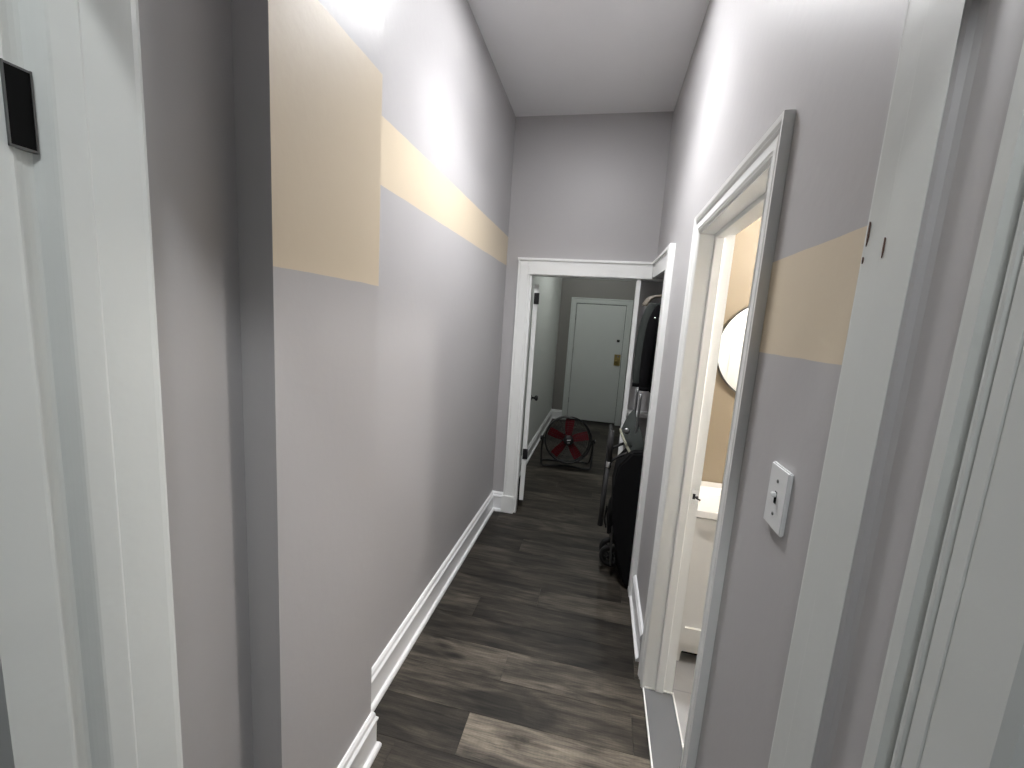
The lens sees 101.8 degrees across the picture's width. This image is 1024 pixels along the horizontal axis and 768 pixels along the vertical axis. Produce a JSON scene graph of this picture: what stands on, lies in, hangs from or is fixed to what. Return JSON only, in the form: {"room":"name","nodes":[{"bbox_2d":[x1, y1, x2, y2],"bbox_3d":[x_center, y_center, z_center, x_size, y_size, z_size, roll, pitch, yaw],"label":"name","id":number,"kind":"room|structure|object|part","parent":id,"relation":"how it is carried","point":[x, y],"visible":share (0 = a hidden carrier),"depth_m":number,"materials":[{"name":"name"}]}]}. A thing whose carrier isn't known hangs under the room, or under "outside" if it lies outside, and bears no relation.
{"room":"apartment hallway","nodes":[
{"label":"apartment hallway","id":0,"kind":"room"},
{"bbox_2d":[231,0,383,767],"bbox_3d":[-0.564,-0.164,1.120,0.200,3.120,0.426,6,9,12],"label":"wall pier","id":1,"kind":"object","parent":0,"point":[308,74],"visible":0.83,"depth_m":1.03,"materials":[{"name":"paint"}]},
{"bbox_2d":[337,711,381,767],"bbox_3d":[-0.593,1.296,1.347,0.130,0.168,0.440,6,9,12],"label":"baseboard","id":2,"kind":"object","parent":1,"relation":"attached to","point":[363,750],"visible":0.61,"depth_m":1.46,"materials":[{"name":"white paint"}]},
{"bbox_2d":[138,0,515,767],"bbox_3d":[-0.396,-0.297,2.086,0.115,3.120,2.830,6,9,12],"label":"wall","id":3,"kind":"structure","parent":0,"point":[448,131],"depth_m":1.48,"materials":[{"name":"paint"}]},
{"bbox_2d":[371,490,493,711],"bbox_3d":[-0.380,1.130,2.553,0.030,0.168,2.090,6,9,12],"label":"baseboard","id":4,"kind":"structure","parent":3,"relation":"attached to","point":[384,670],"depth_m":2.14,"materials":[{"name":"white paint"}]},
{"bbox_2d":[370,418,696,767],"bbox_3d":[0.585,1.314,2.470,5.600,0.056,10.090,6,9,12],"label":"floor","id":5,"kind":"structure","parent":0,"point":[526,658],"depth_m":2.02,"materials":[{"name":"grey wood"}]},
{"bbox_2d":[540,416,595,469],"bbox_3d":[0.640,0.648,4.786,0.638,0.594,0.290,4,8,2],"label":"floor fan","id":6,"kind":"object","parent":5,"relation":"on","point":[567,438],"visible":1,"depth_m":4.72,"materials":[{"name":"black plastic"}]},
{"bbox_3d":[0.504,0.562,4.742,0.204,0.145,0.031,5,9,7],"label":"blade","id":7,"kind":"part","parent":6,"relation":"part of","materials":[{"name":"red plastic"}]},
{"bbox_3d":[0.533,0.740,4.736,0.185,0.197,0.024,2,9,-12],"label":"blade","id":8,"kind":"part","parent":6,"relation":"part of","materials":[{"name":"red plastic"}]},
{"bbox_3d":[0.651,0.490,4.731,0.102,0.185,0.038,7,9,20],"label":"blade","id":9,"kind":"part","parent":6,"relation":"part of","materials":[{"name":"red plastic"}]},
{"bbox_3d":[0.710,0.760,4.735,0.162,0.192,0.059,6,9,12],"label":"blade","id":10,"kind":"part","parent":6,"relation":"part of","materials":[{"name":"red plastic"}]},
{"bbox_3d":[0.778,0.596,4.730,0.199,0.119,0.055,4,8,2],"label":"blade","id":11,"kind":"part","parent":6,"relation":"part of","materials":[{"name":"red plastic"}]},
{"bbox_2d":[597,388,644,585],"bbox_3d":[0.800,0.655,2.687,0.439,1.219,0.395,6,9,12],"label":"stroller","id":12,"kind":"object","parent":5,"relation":"on","point":[621,511],"visible":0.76,"depth_m":2.56,"materials":[{"name":"black fabric"}]},
{"bbox_3d":[0.622,0.588,2.757,0.030,0.609,0.250,6,9,12],"label":"frame","id":13,"kind":"part","parent":12,"relation":"part of","materials":[{"name":"black plastic"}]},
{"bbox_3d":[0.816,0.638,2.716,0.325,0.652,0.260,6,9,12],"label":"seat","id":14,"kind":"part","parent":12,"relation":"part of","materials":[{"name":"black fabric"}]},
{"bbox_3d":[0.728,0.427,2.830,0.144,0.117,0.018,6,9,12],"label":"bar arm","id":15,"kind":"part","parent":12,"relation":"part of","materials":[{"name":"black plastic"}]},
{"bbox_3d":[0.677,0.459,2.598,0.144,0.117,0.018,6,9,12],"label":"bar arm","id":16,"kind":"part","parent":12,"relation":"part of","materials":[{"name":"black plastic"}]},
{"bbox_3d":[0.685,0.637,2.620,0.103,0.543,0.040,6,9,12],"label":"panel","id":17,"kind":"part","parent":12,"relation":"part of","materials":[{"name":"black fabric"}]},
{"bbox_2d":[619,409,644,452],"bbox_3d":[0.780,0.314,2.678,0.175,0.305,0.332,6,9,12],"label":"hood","id":18,"kind":"object","parent":12,"relation":"attached to","point":[630,432],"depth_m":2.56,"materials":[{"name":"grey fabric"}]},
{"bbox_2d":[642,686,683,767],"bbox_3d":[0.576,1.425,1.509,0.132,0.018,0.755,6,9,12],"label":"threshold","id":19,"kind":"structure","parent":5,"relation":"on","point":[665,741],"depth_m":1.68,"materials":[{"name":"grey stone"}]},
{"bbox_2d":[676,517,716,660],"bbox_3d":[1.185,0.997,2.096,0.710,0.759,0.430,6,9,12],"label":"vanity cabinet","id":20,"kind":"object","parent":5,"relation":"on","point":[704,532],"visible":0.02,"depth_m":1.98,"materials":[{"name":"white paint"}]},
{"bbox_2d":[696,481,721,519],"bbox_3d":[1.217,0.540,2.034,0.730,0.265,0.415,6,9,12],"label":"basin","id":21,"kind":"object","parent":20,"relation":"in","point":[710,492],"visible":0.05,"depth_m":2.11,"materials":[{"name":"white ceramic"}]},
{"bbox_2d":[520,276,561,457],"bbox_3d":[0.346,-0.719,5.243,0.095,3.120,3.710,6,9,12],"label":"wall","id":22,"kind":"structure","parent":0,"point":[549,287],"depth_m":5.51,"materials":[{"name":"paint"}]},
{"bbox_2d":[519,409,551,476],"bbox_3d":[0.306,0.750,5.434,0.030,0.160,3.660,6,9,12],"label":"baseboard","id":23,"kind":"structure","parent":22,"relation":"attached to","point":[533,444],"depth_m":5.54,"materials":[{"name":"white paint"}]},
{"bbox_2d":[492,111,673,491],"bbox_3d":[0.484,-0.418,3.286,1.125,3.120,0.100,6,9,12],"label":"wall","id":24,"kind":"structure","parent":0,"point":[584,186],"depth_m":3.09,"materials":[{"name":"grey paint"}]},
{"bbox_2d":[493,491,502,511],"bbox_3d":[-0.127,0.999,3.544,0.100,0.168,0.030,6,9,12],"label":"baseboard","id":25,"kind":"structure","parent":24,"relation":"attached to","point":[497,494],"depth_m":3.54,"materials":[{"name":"white paint"}]},
{"bbox_2d":[519,284,539,499],"bbox_3d":[0.196,0.055,3.845,0.104,1.845,0.730,4,8,3],"label":"door","id":26,"kind":"structure","parent":24,"relation":"in","point":[529,397],"depth_m":3.51,"materials":[{"name":"white wood"}]},
{"bbox_2d":[501,247,667,513],"bbox_3d":[0.401,0.148,2.932,1.037,2.098,0.770,6,9,12],"label":"trim","id":27,"kind":"structure","parent":24,"relation":"attached to","point":[526,266],"depth_m":3.26,"materials":[{"name":"white wood"}]},
{"bbox_2d":[627,409,647,417],"bbox_3d":[1.041,0.242,3.324,0.257,0.030,0.138,6,9,12],"label":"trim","id":28,"kind":"structure","parent":24,"relation":"attached to","point":[643,414],"depth_m":3.28,"materials":[{"name":"white wood"}]},
{"bbox_2d":[468,0,709,116],"bbox_3d":[0.797,-1.837,2.005,5.600,0.100,9.900,6,9,12],"label":"ceiling","id":29,"kind":"structure","parent":0,"point":[549,57],"depth_m":2.32,"materials":[{"name":"paint"}]},
{"bbox_2d":[552,278,635,425],"bbox_3d":[1.402,-0.897,6.913,1.450,3.120,0.100,6,9,12],"label":"wall","id":30,"kind":"structure","parent":0,"point":[571,287],"depth_m":6.88,"materials":[{"name":"paint"}]},
{"bbox_2d":[552,409,561,418],"bbox_3d":[0.767,0.521,7.176,0.185,0.160,0.030,6,9,12],"label":"baseboard","id":31,"kind":"structure","parent":30,"relation":"attached to","point":[556,413],"depth_m":7.17,"materials":[{"name":"white paint"}]},
{"bbox_2d":[562,297,632,425],"bbox_3d":[1.396,-0.366,6.911,0.984,2.070,0.115,6,9,12],"label":"door","id":32,"kind":"structure","parent":30,"relation":"in","point":[597,350],"depth_m":6.92,"materials":[{"name":"white paint"}]},
{"bbox_3d":[1.730,-0.392,6.849,0.100,0.185,0.010,6,9,12],"label":"lock plate","id":33,"kind":"part","parent":32,"relation":"part of","materials":[{"name":"gold metal"}]},
{"bbox_2d":[623,281,662,449],"bbox_3d":[1.333,-0.280,2.742,0.955,3.120,1.130,6,9,12],"label":"wall","id":34,"kind":"structure","parent":0,"point":[647,289],"depth_m":3.34,"materials":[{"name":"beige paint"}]},
{"bbox_2d":[618,279,640,454],"bbox_3d":[0.888,0.187,3.269,0.031,1.985,0.080,6,9,12],"label":"trim","id":35,"kind":"structure","parent":34,"relation":"attached to","point":[638,281],"depth_m":3.18,"materials":[{"name":"white wood"}]},
{"bbox_2d":[701,217,761,482],"bbox_3d":[1.631,0.121,2.127,1.450,2.550,0.040,6,9,12],"label":"wall","id":36,"kind":"structure","parent":0,"point":[746,240],"depth_m":2.20,"materials":[{"name":"beige paint"}]},
{"bbox_2d":[628,243,675,596],"bbox_3d":[0.855,0.272,2.400,0.145,2.070,0.100,6,9,12],"label":"trim","id":37,"kind":"structure","parent":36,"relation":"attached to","point":[671,248],"depth_m":2.35,"materials":[{"name":"white wood"}]},
{"bbox_2d":[717,306,748,392],"bbox_3d":[1.323,-0.163,2.124,0.526,0.526,0.022,6,9,12],"label":"round mirror","id":38,"kind":"object","parent":36,"relation":"attached to","point":[733,332],"visible":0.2,"depth_m":2.16,"materials":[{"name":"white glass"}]},
{"bbox_2d":[636,0,908,767],"bbox_3d":[0.801,-0.182,1.850,0.115,3.120,2.810,6,9,12],"label":"wall","id":39,"kind":"structure","parent":0,"point":[832,62],"depth_m":0.79,"materials":[{"name":"paint"}]},
{"bbox_2d":[629,575,642,661],"bbox_3d":[0.675,1.249,2.266,0.026,0.156,0.500,6,9,12],"label":"baseboard","id":40,"kind":"structure","parent":39,"relation":"attached to","point":[635,607],"depth_m":2.21,"materials":[{"name":"white paint"}]},
{"bbox_2d":[642,164,769,692],"bbox_3d":[0.656,0.406,1.395,0.143,2.075,0.855,6,9,12],"label":"trim","id":41,"kind":"structure","parent":39,"relation":"attached to","point":[716,243],"depth_m":1.68,"materials":[{"name":"white paint"}]},
{"bbox_3d":[0.757,0.467,1.722,0.027,0.060,0.002,6,9,12],"label":"strike plate","id":42,"kind":"part","parent":41,"relation":"part of","materials":[{"name":"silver metal"}]},
{"bbox_2d":[638,109,795,767],"bbox_3d":[0.580,0.409,1.397,0.021,2.057,0.849,6,9,12],"label":"trim","id":43,"kind":"structure","parent":39,"relation":"attached to","point":[773,148],"depth_m":0.99,"materials":[{"name":"white wood"}]},
{"bbox_2d":[763,461,793,536],"bbox_3d":[0.468,0.202,0.739,0.016,0.114,0.073,6,9,12],"label":"light switch","id":44,"kind":"object","parent":39,"relation":"attached to","point":[781,479],"visible":1,"depth_m":0.73,"materials":[{"name":"plastic"}]},
{"bbox_2d":[768,0,965,767],"bbox_3d":[0.440,0.488,0.593,0.087,2.120,0.136,6,9,12],"label":"trim","id":45,"kind":"structure","parent":39,"relation":"attached to","point":[931,31],"depth_m":0.50,"materials":[{"name":"white paint"}]},
{"bbox_2d":[811,0,1023,767],"bbox_3d":[0.429,0.503,0.491,0.105,2.120,0.070,6,9,12],"label":"wall","id":46,"kind":"structure","parent":0,"point":[991,36],"depth_m":0.43,"materials":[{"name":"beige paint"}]},
{"bbox_3d":[0.142,-0.014,0.432,5.100,3.120,0.220,6,9,12],"label":"wall","id":47,"kind":"structure","parent":0,"visible":0},
{"bbox_2d":[0,0,182,767],"bbox_3d":[-0.672,0.404,0.659,0.102,2.120,0.226,6,9,12],"label":"trim","id":48,"kind":"structure","parent":47,"relation":"attached to","point":[89,671],"depth_m":0.58,"materials":[{"name":"white paint"}]},
{"bbox_2d":[861,40,1023,767],"bbox_3d":[0.410,0.515,0.396,0.102,2.120,0.126,6,9,12],"label":"trim","id":49,"kind":"structure","parent":47,"relation":"attached to","point":[951,691],"depth_m":0.35,"materials":[{"name":"white paint"}]},
{"bbox_3d":[1.252,-0.585,2.719,0.024,0.024,1.010,6,9,12],"label":"closet rod","id":50,"kind":"object","parent":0,"visible":0},
{"bbox_2d":[644,295,661,305],"bbox_3d":[1.146,-0.554,2.700,0.545,0.130,0.022,6,9,12],"label":"hanger","id":51,"kind":"object","parent":50,"relation":"hanging from","point":[654,296],"visible":0.15,"depth_m":2.74,"materials":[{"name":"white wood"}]},
{"bbox_2d":[639,304,660,392],"bbox_3d":[1.167,-0.256,2.729,0.597,0.675,0.136,6,9,12],"label":"jacket","id":52,"kind":"object","parent":51,"relation":"hanging from","point":[650,338],"visible":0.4,"depth_m":2.75,"materials":[{"name":"black fabric"}]},
{"bbox_3d":[1.187,-0.589,2.882,0.545,0.130,0.022,6,9,12],"label":"hanger","id":53,"kind":"object","parent":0,"visible":0},
{"bbox_2d":[632,303,660,386],"bbox_3d":[1.193,-0.291,2.913,0.627,0.695,0.130,6,9,12],"label":"jacket","id":54,"kind":"object","parent":53,"relation":"hanging from","point":[649,309],"visible":0.16,"depth_m":2.93,"materials":[{"name":"grey fabric"}]}
]}

